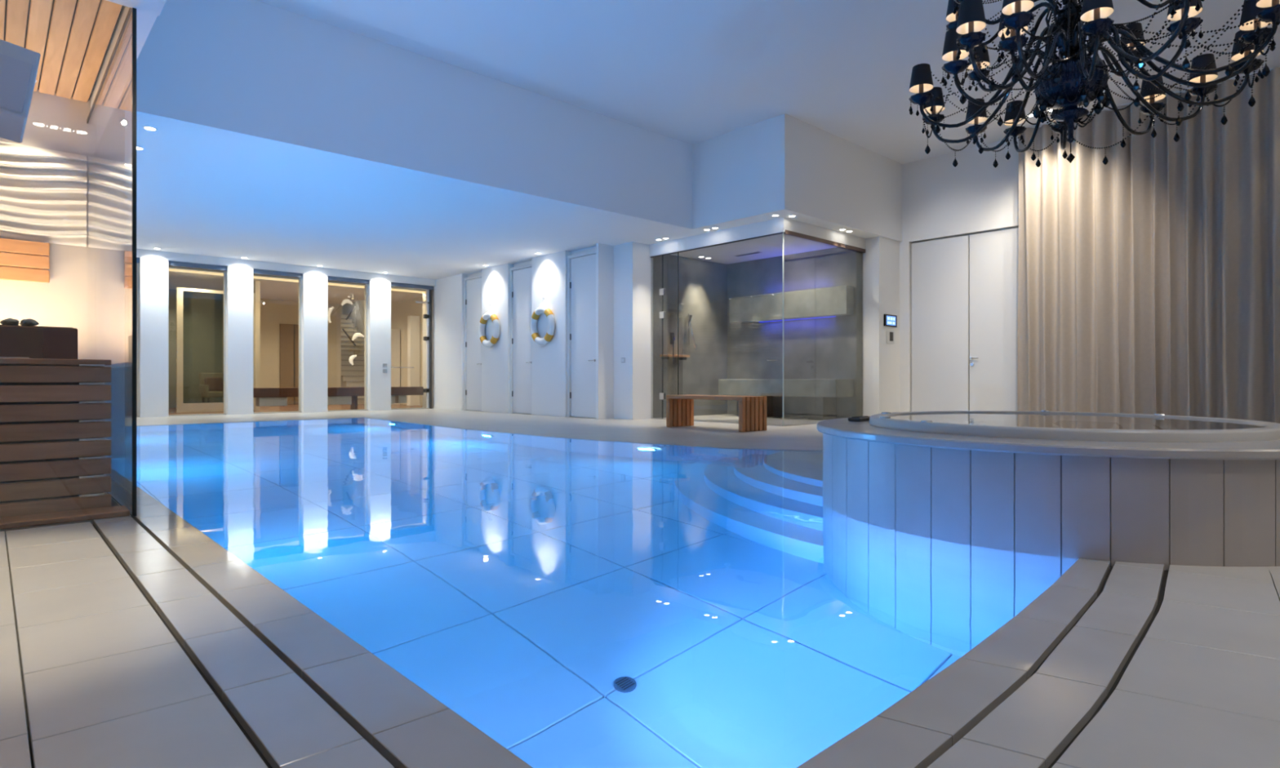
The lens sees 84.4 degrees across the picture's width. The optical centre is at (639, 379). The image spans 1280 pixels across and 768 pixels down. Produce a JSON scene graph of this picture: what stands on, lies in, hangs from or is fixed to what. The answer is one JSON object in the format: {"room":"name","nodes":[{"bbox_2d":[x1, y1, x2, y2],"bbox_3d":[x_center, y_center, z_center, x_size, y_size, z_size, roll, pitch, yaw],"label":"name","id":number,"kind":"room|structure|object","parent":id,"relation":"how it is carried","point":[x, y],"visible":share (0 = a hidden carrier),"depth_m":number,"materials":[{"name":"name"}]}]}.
{"room":"spa","nodes":[
{"label":"spa","id":0,"kind":"room"},
{"bbox_2d":[0,89,90,359],"bbox_3d":[-6.044,-1.590,3.824,4.920,4.620,0.217,0,0,-43],"label":"wall","id":1,"kind":"structure","parent":0,"point":[43,177],"depth_m":5.27,"materials":[{"name":"grey"}]},
{"bbox_2d":[0,238,49,283],"bbox_3d":[-5.328,-0.867,4.389,2.540,0.294,0.060,0,0,-43],"label":"wall panel","id":2,"kind":"object","parent":1,"relation":"attached to","point":[35,260],"visible":1,"depth_m":5.14,"materials":[{"name":"brown wood"}]},
{"bbox_2d":[0,0,123,102],"bbox_3d":[-4.883,-2.166,3.272,3.875,0.068,2.305,0,0,-43],"label":"ceiling","id":3,"kind":"structure","parent":0,"point":[72,38],"depth_m":4.38,"materials":[{"name":"brown wood"}]},
{"bbox_2d":[0,39,40,142],"bbox_3d":[-2.961,-1.502,2.832,0.844,0.915,0.306,0,0,-43],"label":"wall speaker","id":4,"kind":"object","parent":3,"relation":"hanging from","point":[19,65],"visible":1,"depth_m":2.99,"materials":[{"name":"grey"}]},
{"bbox_2d":[0,53,33,113],"bbox_3d":[-2.881,-1.298,2.749,0.787,0.356,0.075,0,0,-43],"label":"grille","id":5,"kind":"object","parent":4,"relation":"attached to","point":[16,69],"depth_m":2.98,"materials":[{"name":"grey"}]},
{"bbox_2d":[90,0,166,108],"bbox_3d":[-2.585,-2.980,0.129,4.980,2.040,12.300,0,0,-43],"label":"ceiling","id":6,"kind":"structure","parent":0,"point":[145,21],"depth_m":3.98,"materials":[{"name":"white paint"}]},
{"bbox_2d":[168,288,222,408],"bbox_3d":[-12.475,-0.800,17.681,3.500,3.040,0.100,0,0,-43],"label":"wall","id":7,"kind":"structure","parent":0,"point":[202,312],"depth_m":18.42,"materials":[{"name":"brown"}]},
{"bbox_2d":[222,280,260,410],"bbox_3d":[-10.305,-0.800,17.985,0.100,3.040,4.000,0,0,-43],"label":"wall","id":8,"kind":"structure","parent":0,"point":[256,284],"depth_m":16.52,"materials":[{"name":"beige paint"}]},
{"bbox_2d":[168,271,422,304],"bbox_3d":[-10.771,-2.350,20.109,13.500,0.060,9.850,0,0,-43],"label":"ceiling","id":9,"kind":"structure","parent":0,"point":[175,278],"depth_m":17.93,"materials":[{"name":"white paint"}]},
{"bbox_2d":[327,294,364,365],"bbox_3d":[-7.761,-1.356,19.259,1.579,1.928,0.128,0,0,-43],"label":"sculpture","id":10,"kind":"object","parent":9,"relation":"hanging from","point":[346,300],"visible":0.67,"depth_m":19.15,"materials":[{"name":"silver metal"}]},
{"bbox_2d":[260,298,341,387],"bbox_3d":[-10.503,-0.800,20.629,3.400,3.040,0.150,0,0,-43],"label":"wall","id":11,"kind":"structure","parent":0,"point":[273,313],"depth_m":20.52,"materials":[{"name":"beige paint"}]},
{"bbox_2d":[280,324,298,404],"bbox_3d":[-10.156,-0.455,20.807,0.850,2.350,0.060,0,0,-43],"label":"door","id":12,"kind":"structure","parent":11,"relation":"in","point":[289,333],"depth_m":20.67,"materials":[{"name":"brown wood"}]},
{"bbox_2d":[342,300,364,335],"bbox_3d":[-8.909,-2.280,23.840,0.100,6.000,5.900,0,0,-43],"label":"wall","id":13,"kind":"structure","parent":0,"point":[347,308],"depth_m":24.95,"materials":[{"name":"beige paint"}]},
{"bbox_2d":[391,297,422,405],"bbox_3d":[-6.211,-0.800,19.907,0.080,3.040,4.140,0,0,-43],"label":"wall","id":14,"kind":"structure","parent":0,"point":[400,310],"depth_m":20.51,"materials":[{"name":"beige paint"}]},
{"bbox_2d":[422,243,613,418],"bbox_3d":[-3.029,-0.890,15.658,0.400,3.220,7.100,0,0,-43],"label":"wall","id":15,"kind":"structure","parent":0,"point":[548,272],"depth_m":15.17,"materials":[{"name":"white paint"}]},
{"bbox_2d":[136,407,432,417],"bbox_3d":[-7.925,0.710,15.303,7.250,0.020,0.230,0,0,-43],"label":"trim","id":16,"kind":"structure","parent":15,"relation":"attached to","point":[421,407],"depth_m":15.37,"materials":[{"name":"beige tile"}]},
{"bbox_2d":[136,262,138,416],"bbox_3d":[-10.125,-0.765,13.227,1.196,2.970,0.070,0,0,-43],"label":"window","id":17,"kind":"structure","parent":16,"relation":"on","point":[137,264],"depth_m":13.60,"materials":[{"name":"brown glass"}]},
{"bbox_2d":[168,266,226,413],"bbox_3d":[-8.976,-0.765,14.289,1.026,2.970,0.070,0,0,-43],"label":"window","id":18,"kind":"structure","parent":16,"relation":"on","point":[224,272],"depth_m":14.60,"materials":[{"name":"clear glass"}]},
{"bbox_2d":[257,278,301,413],"bbox_3d":[-7.886,-0.765,15.298,0.996,2.970,0.070,0,0,-43],"label":"window","id":19,"kind":"structure","parent":16,"relation":"on","point":[300,279],"depth_m":15.61,"materials":[{"name":"clear glass"}]},
{"bbox_2d":[364,284,367,409],"bbox_3d":[-6.793,-0.765,16.310,0.956,2.970,0.070,0,0,-43],"label":"window","id":20,"kind":"structure","parent":16,"relation":"on","point":[366,285],"depth_m":16.60,"materials":[{"name":"clear glass"}]},
{"bbox_2d":[136,257,433,290],"bbox_3d":[-7.902,-2.295,15.270,7.240,0.090,0.250,0,0,-43],"label":"trim","id":21,"kind":"structure","parent":15,"relation":"attached to","point":[171,264],"depth_m":15.29,"materials":[{"name":"blue"}]},
{"bbox_2d":[136,248,435,286],"bbox_3d":[-6.221,-2.420,16.811,12.300,0.160,0.370,0,0,-43],"label":"trim","id":22,"kind":"structure","parent":15,"relation":"attached to","point":[140,253],"depth_m":15.11,"materials":[{"name":"white paint"}]},
{"bbox_2d":[391,287,431,408],"bbox_3d":[-5.633,-0.765,17.301,1.070,2.970,0.150,0,0,-43],"label":"door","id":23,"kind":"structure","parent":15,"relation":"in","point":[428,316],"depth_m":17.60,"materials":[{"name":"clear glass"}]},
{"bbox_2d":[436,406,462,410],"bbox_3d":[-4.626,0.690,17.081,0.012,0.060,1.240,0,0,-43],"label":"baseboard","id":24,"kind":"structure","parent":15,"relation":"attached to","point":[437,407],"depth_m":17.05,"materials":[{"name":"white paint"}]},
{"bbox_2d":[463,274,481,410],"bbox_3d":[-3.824,-0.840,16.352,0.125,3.120,0.900,0,0,-43],"label":"door","id":25,"kind":"structure","parent":15,"relation":"in","point":[472,285],"depth_m":16.44,"materials":[{"name":"white paint"}]},
{"bbox_2d":[510,263,531,413],"bbox_3d":[-2.466,-0.840,14.884,0.125,3.120,0.900,0,0,-43],"label":"door","id":26,"kind":"structure","parent":15,"relation":"in","point":[520,276],"depth_m":14.96,"materials":[{"name":"white paint"}]},
{"bbox_2d":[567,249,595,417],"bbox_3d":[-1.064,-0.840,13.368,0.125,3.120,0.930,0,0,-43],"label":"door","id":27,"kind":"structure","parent":15,"relation":"in","point":[581,267],"depth_m":13.40,"materials":[{"name":"white paint"}]},
{"bbox_3d":[-3.301,-1.656,15.609,0.066,0.040,0.040,0,0,-43],"label":"wall hook","id":28,"kind":"object","parent":15,"relation":"attached to","visible":0},
{"bbox_2d":[478,304,499,348],"bbox_3d":[-3.332,-1.171,15.581,0.146,0.980,0.858,0,0,-43],"label":"life ring","id":29,"kind":"object","parent":28,"relation":"hanging from","point":[493,317],"visible":1,"depth_m":15.50,"materials":[{"name":"white plastic"}]},
{"bbox_3d":[-1.916,-1.626,14.112,0.066,0.040,0.040,0,0,-43],"label":"wall hook","id":30,"kind":"object","parent":15,"relation":"attached to","visible":0},
{"bbox_2d":[528,297,555,346],"bbox_3d":[-1.947,-1.141,14.083,0.146,0.980,0.858,0,0,-43],"label":"life ring","id":31,"kind":"object","parent":30,"relation":"hanging from","point":[548,336],"visible":1,"depth_m":14.02,"materials":[{"name":"white"}]},
{"bbox_2d":[136,0,902,279],"bbox_3d":[-3.013,-3.250,13.049,11.900,1.500,10.950,0,0,-43],"label":"ceiling","id":32,"kind":"structure","parent":0,"point":[282,136],"depth_m":9.69,"materials":[{"name":"white paint"}]},
{"bbox_2d":[136,146,144,150],"bbox_3d":[-5.422,-2.500,7.613,0.124,0.012,0.124,0,0,-43],"label":"recessed light","id":33,"kind":"object","parent":32,"relation":"in","point":[137,148],"visible":0.65,"depth_m":7.63,"materials":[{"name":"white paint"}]},
{"bbox_2d":[142,126,157,131],"bbox_3d":[-4.872,-2.500,7.018,0.124,0.012,0.124,0,0,-43],"label":"recessed light","id":34,"kind":"object","parent":32,"relation":"in","point":[148,128],"visible":1,"depth_m":7.01,"materials":[{"name":"white paint"}]},
{"bbox_2d":[136,417,1079,767],"bbox_3d":[-2.139,1.431,7.683,5.805,1.419,12.656,0,0,-43],"label":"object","id":35,"kind":"structure","parent":0,"point":[347,418],"depth_m":5.98,"materials":[{"name":"tile"}]},
{"bbox_2d":[613,241,653,419],"bbox_3d":[-0.153,-0.890,13.257,0.620,3.220,0.730,0,0,-43],"label":"wall","id":36,"kind":"structure","parent":0,"point":[633,262],"depth_m":12.95,"materials":[{"name":"white paint"}]},
{"bbox_2d":[621,357,625,363],"bbox_3d":[-0.310,-0.360,12.955,0.020,0.100,0.100,0,0,-43],"label":"wall switch","id":37,"kind":"object","parent":36,"relation":"attached to","point":[623,359],"visible":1,"depth_m":12.94,"materials":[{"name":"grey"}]},
{"bbox_2d":[0,404,1279,767],"bbox_3d":[-4.662,0.739,11.150,16.900,0.062,31.300,0,0,-43],"label":"floor","id":38,"kind":"structure","parent":0,"point":[140,641],"depth_m":1.75,"materials":[{"name":"grey tile"}]},
{"bbox_2d":[0,358,129,529],"bbox_3d":[-4.832,0.305,3.276,3.755,0.830,2.228,0,0,-43],"label":"bench","id":39,"kind":"object","parent":38,"relation":"on","point":[54,429],"visible":1,"depth_m":3.69,"materials":[{"name":"brown wood"}]},
{"bbox_2d":[0,318,77,359],"bbox_3d":[-4.281,-0.237,3.876,1.820,0.255,0.695,0,0,-43],"label":"heater","id":40,"kind":"object","parent":39,"relation":"on","point":[15,341],"depth_m":4.13,"materials":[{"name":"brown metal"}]},
{"bbox_2d":[0,324,73,328],"bbox_3d":[-4.279,-0.312,3.889,1.760,0.005,0.640,0,0,-43],"label":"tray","id":41,"kind":"object","parent":40,"relation":"on","point":[1,326],"depth_m":4.09,"materials":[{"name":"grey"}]},
{"bbox_2d":[86,7,136,516],"bbox_3d":[-4.873,-0.711,3.264,3.879,2.859,2.329,0,0,-43],"label":"glass panel","id":42,"kind":"object","parent":38,"relation":"on","point":[111,121],"visible":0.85,"depth_m":4.13,"materials":[{"name":"clear glass"}]},
{"bbox_2d":[138,257,168,417],"bbox_3d":[-9.501,-0.809,13.766,0.458,3.058,0.346,0,0,-43],"label":"column","id":43,"kind":"structure","parent":38,"relation":"on","point":[153,273],"depth_m":13.62,"materials":[{"name":"white paint"}]},
{"bbox_2d":[199,373,223,403],"bbox_3d":[-10.158,0.274,16.965,0.670,0.892,0.802,0,0,-43],"label":"armchair","id":44,"kind":"object","parent":38,"relation":"on","point":[211,384],"visible":0.56,"depth_m":16.94,"materials":[{"name":"beige fabric"}]},
{"bbox_2d":[204,377,223,391],"bbox_3d":[-10.267,0.108,17.002,0.380,0.330,0.176,0,0,-43],"label":"cushion","id":45,"kind":"object","parent":44,"relation":"on","point":[215,384],"depth_m":16.98,"materials":[{"name":"brown fabric"}]},
{"bbox_2d":[176,287,254,413],"bbox_3d":[-9.613,-0.655,16.023,1.550,2.750,0.080,0,0,-43],"label":"glass wall","id":46,"kind":"structure","parent":38,"relation":"on","point":[180,406],"depth_m":15.54,"materials":[{"name":"beige"}]},
{"bbox_2d":[226,266,253,414],"bbox_3d":[-8.407,-0.809,14.778,0.478,3.058,0.346,0,0,-43],"label":"column","id":47,"kind":"structure","parent":38,"relation":"on","point":[239,280],"depth_m":14.64,"materials":[{"name":"white paint"}]},
{"bbox_2d":[301,273,328,412],"bbox_3d":[-7.313,-0.809,15.790,0.518,3.058,0.346,0,0,-43],"label":"column","id":48,"kind":"structure","parent":38,"relation":"on","point":[313,286],"depth_m":15.63,"materials":[{"name":"white paint"}]},
{"bbox_2d":[253,386,423,409],"bbox_3d":[-7.035,0.450,16.991,4.350,0.540,0.400,0,0,-43],"label":"bench","id":49,"kind":"object","parent":38,"relation":"on","point":[354,392],"visible":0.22,"depth_m":16.70,"materials":[{"name":"brown wood"}]},
{"bbox_2d":[255,397,287,406],"bbox_3d":[-8.279,0.492,15.854,0.590,0.195,0.290,0,0,-43],"label":"storage box","id":50,"kind":"object","parent":49,"relation":"attached to","point":[260,402],"visible":0.88,"depth_m":15.73,"materials":[{"name":"white paint"}]},
{"bbox_2d":[327,395,351,404],"bbox_3d":[-7.214,0.492,16.839,0.570,0.195,0.290,0,0,-43],"label":"storage box","id":51,"kind":"object","parent":49,"relation":"attached to","point":[344,400],"visible":0.73,"depth_m":16.74,"materials":[{"name":"white paint"}]},
{"bbox_2d":[391,395,395,403],"bbox_3d":[-6.297,0.492,17.688,0.230,0.195,0.290,0,0,-43],"label":"storage box","id":52,"kind":"object","parent":49,"relation":"attached to","point":[393,397],"visible":0.28,"depth_m":17.62,"materials":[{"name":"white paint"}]},
{"bbox_2d":[395,395,406,403],"bbox_3d":[-6.077,0.492,17.892,0.230,0.195,0.290,0,0,-43],"label":"storage box","id":53,"kind":"object","parent":49,"relation":"attached to","point":[398,398],"visible":0.82,"depth_m":17.79,"materials":[{"name":"white paint"}]},
{"bbox_2d":[341,314,364,404],"bbox_3d":[-9.481,-0.810,23.148,1.520,3.060,4.920,0,0,-43],"label":"staircase","id":54,"kind":"structure","parent":38,"relation":"on","point":[353,375],"depth_m":22.86,"materials":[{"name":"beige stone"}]},
{"bbox_2d":[364,280,391,410],"bbox_3d":[-6.238,-0.809,16.785,0.508,3.058,0.346,0,0,-43],"label":"column","id":55,"kind":"structure","parent":38,"relation":"on","point":[379,292],"depth_m":16.64,"materials":[{"name":"white paint"}]},
{"bbox_2d":[391,328,399,404],"bbox_3d":[-7.220,-0.380,20.689,0.300,2.200,0.200,0,0,-43],"label":"wall fin","id":56,"kind":"structure","parent":38,"relation":"on","point":[395,333],"depth_m":20.63,"materials":[{"name":"white paint"}]},
{"bbox_2d":[406,315,420,405],"bbox_3d":[-6.338,-0.530,19.735,0.300,2.500,0.200,0,0,-43],"label":"wall fin","id":57,"kind":"structure","parent":38,"relation":"on","point":[413,322],"depth_m":19.66,"materials":[{"name":"white paint"}]},
{"bbox_2d":[666,395,766,432],"bbox_3d":[1.101,0.476,10.391,0.570,0.483,1.480,0,0,-43],"label":"wooden bench","id":58,"kind":"object","parent":38,"relation":"on","point":[679,408],"visible":1,"depth_m":10.02,"materials":[{"name":"brown wood"}]},
{"bbox_2d":[650,230,865,425],"bbox_3d":[2.080,-0.802,12.765,2.432,3.016,3.005,0,0,-43],"label":"enclosure","id":59,"kind":"object","parent":38,"relation":"on","point":[662,291],"visible":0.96,"depth_m":12.07,"materials":[{"name":"clear glass"}]},
{"bbox_2d":[718,379,853,420],"bbox_3d":[2.656,0.349,13.193,0.578,0.718,2.640,0,0,-43],"label":"stone bench","id":60,"kind":"object","parent":38,"relation":"on","point":[822,394],"visible":0.88,"depth_m":12.59,"materials":[{"name":"grey stone"}]},
{"bbox_2d":[862,236,899,416],"bbox_3d":[4.270,-0.890,12.738,0.730,3.220,0.500,0,0,-43],"label":"wall pier","id":61,"kind":"object","parent":38,"relation":"on","point":[881,258],"visible":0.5,"depth_m":12.46,"materials":[{"name":"white paint"}]},
{"bbox_2d":[884,314,897,327],"bbox_3d":[4.454,-1.050,12.546,0.440,0.210,0.031,0,0,-43],"label":"panel","id":62,"kind":"object","parent":61,"relation":"attached to","point":[889,320],"visible":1,"depth_m":12.52,"materials":[{"name":"black glass"}]},
{"bbox_2d":[886,329,894,343],"bbox_3d":[4.461,-0.765,12.554,0.280,0.230,0.028,0,0,-43],"label":"wall thermostat","id":63,"kind":"object","parent":61,"relation":"attached to","point":[890,334],"visible":1,"depth_m":12.53,"materials":[{"name":"white paint"}]},
{"bbox_2d":[653,254,727,417],"bbox_3d":[0.955,-0.890,13.907,2.110,3.220,0.200,0,0,-43],"label":"wall","id":64,"kind":"structure","parent":0,"point":[702,284],"depth_m":13.83,"materials":[{"name":"stone"}]},
{"bbox_2d":[670,332,675,344],"bbox_3d":[0.628,-0.790,13.428,0.100,0.220,0.060,0,0,-43],"label":"shower mixer","id":65,"kind":"object","parent":64,"relation":"attached to","point":[671,333],"visible":0.68,"depth_m":13.41,"materials":[{"name":"grey metal"}]},
{"bbox_2d":[659,354,689,359],"bbox_3d":[0.660,-0.425,13.349,0.600,0.090,0.220,0,0,-43],"label":"wooden shelf","id":66,"kind":"object","parent":64,"relation":"attached to","point":[664,356],"visible":0.97,"depth_m":13.26,"materials":[{"name":"brown wood"}]},
{"bbox_2d":[686,314,697,350],"bbox_3d":[1.040,-0.927,13.763,0.276,0.707,0.127,0,0,-43],"label":"shower","id":67,"kind":"object","parent":64,"relation":"attached to","point":[690,316],"visible":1,"depth_m":13.69,"materials":[{"name":"silver metal"}]},
{"bbox_2d":[671,233,838,264],"bbox_3d":[2.007,-2.439,12.762,2.120,0.118,2.910,0,0,-43],"label":"ceiling","id":68,"kind":"structure","parent":0,"point":[771,246],"depth_m":12.87,"materials":[{"name":"white paint"}]},
{"bbox_2d":[733,251,762,256],"bbox_3d":[2.040,-2.373,13.331,0.100,0.013,0.600,0,0,-43],"label":"ceiling vent","id":69,"kind":"object","parent":68,"relation":"in","point":[757,252],"visible":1,"depth_m":13.30,"materials":[{"name":"grey"}]},
{"bbox_2d":[256,0,1279,164],"bbox_3d":[3.584,-3.950,5.904,11.920,0.100,12.400,0,0,-43],"label":"ceiling","id":70,"kind":"structure","parent":0,"point":[691,72],"depth_m":8.45,"materials":[{"name":"white paint"}]},
{"bbox_2d":[908,0,1279,168],"bbox_3d":[2.403,-2.550,3.887,1.884,2.700,1.791,0,0,-43],"label":"chandelier","id":71,"kind":"object","parent":70,"relation":"hanging from","point":[1074,78],"visible":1,"depth_m":3.78,"materials":[{"name":"black glass"}]},
{"bbox_2d":[919,84,923,93],"bbox_3d":[1.675,-1.730,4.204,0.026,0.130,0.026,0,0,-43],"label":"candle","id":72,"kind":"object","parent":71,"relation":"on","point":[921,86],"depth_m":4.19,"materials":[{"name":"brown wax"}]},
{"bbox_2d":[931,106,935,114],"bbox_3d":[1.887,-1.730,4.536,0.025,0.130,0.026,0,0,-43],"label":"candle","id":73,"kind":"object","parent":71,"relation":"on","point":[933,112],"depth_m":4.52,"materials":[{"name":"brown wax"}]},
{"bbox_2d":[952,50,957,60],"bbox_3d":[1.691,-1.730,3.780,0.026,0.130,0.025,0,0,-43],"label":"candle","id":74,"kind":"object","parent":71,"relation":"on","point":[954,53],"depth_m":3.77,"materials":[{"name":"brown wax"}]},
{"bbox_2d":[968,21,973,32],"bbox_3d":[1.633,-1.730,3.480,0.025,0.130,0.026,0,0,-43],"label":"candle","id":75,"kind":"object","parent":71,"relation":"on","point":[971,24],"depth_m":3.47,"materials":[{"name":"brown wax"}]},
{"bbox_2d":[973,116,977,124],"bbox_3d":[2.249,-1.730,4.721,0.025,0.130,0.026,0,0,-43],"label":"candle","id":76,"kind":"object","parent":71,"relation":"on","point":[976,118],"depth_m":4.71,"materials":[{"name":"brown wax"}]},
{"bbox_2d":[976,62,981,69],"bbox_3d":[2.225,-2.055,4.634,0.025,0.130,0.026,0,0,-43],"label":"candle","id":77,"kind":"object","parent":71,"relation":"on","point":[977,63],"depth_m":4.62,"materials":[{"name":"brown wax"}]},
{"bbox_2d":[1009,29,1015,36],"bbox_3d":[1.860,-1.730,3.517,0.026,0.130,0.025,0,0,-43],"label":"candle","id":78,"kind":"object","parent":71,"relation":"on","point":[1012,33],"depth_m":3.51,"materials":[{"name":"brown wax"}]},
{"bbox_2d":[1014,0,1021,13],"bbox_3d":[1.764,-1.730,3.293,0.026,0.130,0.025,0,0,-43],"label":"candle","id":79,"kind":"object","parent":71,"relation":"on","point":[1017,4],"depth_m":3.28,"materials":[{"name":"brown wax"}]},
{"bbox_2d":[1093,8,1100,20],"bbox_3d":[2.171,-1.730,3.353,0.026,0.130,0.026,0,0,-43],"label":"candle","id":80,"kind":"object","parent":71,"relation":"on","point":[1096,11],"depth_m":3.34,"materials":[{"name":"brown wax"}]},
{"bbox_2d":[1128,43,1134,51],"bbox_3d":[3.045,-2.055,4.369,0.026,0.130,0.026,0,0,-43],"label":"candle","id":81,"kind":"object","parent":71,"relation":"on","point":[1130,44],"depth_m":4.36,"materials":[{"name":"brown wax"}]},
{"bbox_2d":[1149,94,1155,103],"bbox_3d":[3.161,-1.730,4.354,0.025,0.130,0.026,0,0,-43],"label":"candle","id":82,"kind":"object","parent":71,"relation":"on","point":[1153,100],"depth_m":4.34,"materials":[{"name":"brown wax"}]},
{"bbox_2d":[1200,75,1205,83],"bbox_3d":[3.253,-1.730,4.077,0.026,0.130,0.025,0,0,-43],"label":"candle","id":83,"kind":"object","parent":71,"relation":"on","point":[1202,78],"depth_m":4.07,"materials":[{"name":"brown wax"}]},
{"bbox_2d":[1244,50,1249,61],"bbox_3d":[3.247,-1.730,3.773,0.025,0.130,0.026,0,0,-43],"label":"candle","id":84,"kind":"object","parent":71,"relation":"on","point":[1246,53],"depth_m":3.77,"materials":[{"name":"brown wax"}]},
{"bbox_2d":[1253,18,1260,30],"bbox_3d":[3.009,-1.730,3.441,0.026,0.130,0.026,0,0,-43],"label":"candle","id":85,"kind":"object","parent":71,"relation":"on","point":[1259,22],"depth_m":3.43,"materials":[{"name":"brown wax"}]},
{"bbox_2d":[1271,0,1279,6],"bbox_3d":[2.903,-1.730,3.224,0.025,0.130,0.026,0,0,-43],"label":"candle","id":86,"kind":"object","parent":71,"relation":"on","point":[1274,2],"depth_m":3.22,"materials":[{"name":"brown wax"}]},
{"bbox_2d":[1017,66,1279,423],"bbox_3d":[8.732,-1.595,8.025,0.200,4.610,8.322,0,0,-43],"label":"curtain","id":87,"kind":"object","parent":70,"relation":"hanging from","point":[1148,277],"visible":0.88,"depth_m":9.74,"materials":[{"name":"fabric"}]},
{"bbox_2d":[727,247,862,418],"bbox_3d":[2.809,-0.890,13.614,0.215,3.220,3.148,0,0,-43],"label":"wall","id":88,"kind":"structure","parent":0,"point":[825,348],"depth_m":13.27,"materials":[{"name":"stone"}]},
{"bbox_2d":[649,217,865,257],"bbox_3d":[2.051,-2.390,12.817,2.420,0.220,3.090,0,0,-43],"label":"trim","id":89,"kind":"structure","parent":88,"relation":"attached to","point":[777,225],"depth_m":11.72,"materials":[{"name":"white paint"}]},
{"bbox_2d":[728,285,853,324],"bbox_3d":[2.777,-1.389,13.304,0.247,0.526,2.640,0,0,-43],"label":"wall ledge","id":90,"kind":"object","parent":88,"relation":"attached to","point":[834,301],"visible":0.96,"depth_m":13.03,"materials":[{"name":"stone"}]},
{"bbox_2d":[899,137,1018,412],"bbox_3d":[8.303,-1.575,9.248,0.450,4.650,10.900,0,0,-43],"label":"wall","id":91,"kind":"structure","parent":0,"point":[941,200],"depth_m":12.14,"materials":[{"name":"white paint"}]},
{"bbox_2d":[911,235,969,411],"bbox_3d":[5.242,-0.875,12.343,0.060,3.150,1.000,0,0,-43],"label":"door","id":92,"kind":"structure","parent":91,"relation":"in","point":[940,268],"depth_m":12.29,"materials":[{"name":"white paint"}]},
{"bbox_2d":[969,227,1018,411],"bbox_3d":[5.914,-0.875,11.575,0.117,3.150,1.000,0,0,-43],"label":"door","id":93,"kind":"structure","parent":91,"relation":"in","point":[993,255],"depth_m":11.66,"materials":[{"name":"white paint"}]},
{"bbox_3d":[-13.918,-0.800,16.590,0.100,3.040,9.740,0,0,-43],"label":"wall","id":94,"kind":"structure","parent":0,"visible":0},
{"bbox_2d":[168,266,426,293],"bbox_3d":[-8.013,-2.230,15.509,7.100,0.100,0.068,0,0,-43],"label":"strip","id":95,"kind":"object","parent":94,"relation":"attached to","point":[171,268],"visible":0.25,"depth_m":15.53,"materials":[{"name":"white glowing led light"}]},
{"bbox_3d":[-2.148,2.130,7.696,6.700,0.020,13.416,0,0,-43],"label":"floor","id":96,"kind":"structure","parent":0,"visible":0},
{"bbox_2d":[136,417,1078,767],"bbox_3d":[-2.136,1.439,7.683,5.826,1.430,12.676,0,0,-43],"label":"pool water","id":97,"kind":"object","parent":96,"relation":"in","point":[579,603],"visible":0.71,"depth_m":2.55,"materials":[{"name":"blue liquid"}]},
{"bbox_2d":[817,410,1279,570],"bbox_3d":[2.333,1.173,3.977,2.591,1.933,2.591,0,0,4],"label":"hot tub","id":98,"kind":"object","parent":96,"relation":"on","point":[1198,497],"visible":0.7,"depth_m":2.93,"materials":[{"name":"grey tile"}]},
{"bbox_2d":[848,415,870,421],"bbox_3d":[1.431,0.251,4.594,0.080,0.026,0.240,0,0,35],"label":"control box","id":99,"kind":"object","parent":98,"relation":"on","point":[860,418],"visible":0.86,"depth_m":4.52,"materials":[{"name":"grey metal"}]},
{"bbox_2d":[888,413,1266,430],"bbox_3d":[2.333,0.227,3.977,1.794,0.001,1.794,0,0,-43],"label":"water","id":100,"kind":"object","parent":98,"relation":"in","point":[1015,420],"visible":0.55,"depth_m":3.83,"materials":[{"name":"liquid"}]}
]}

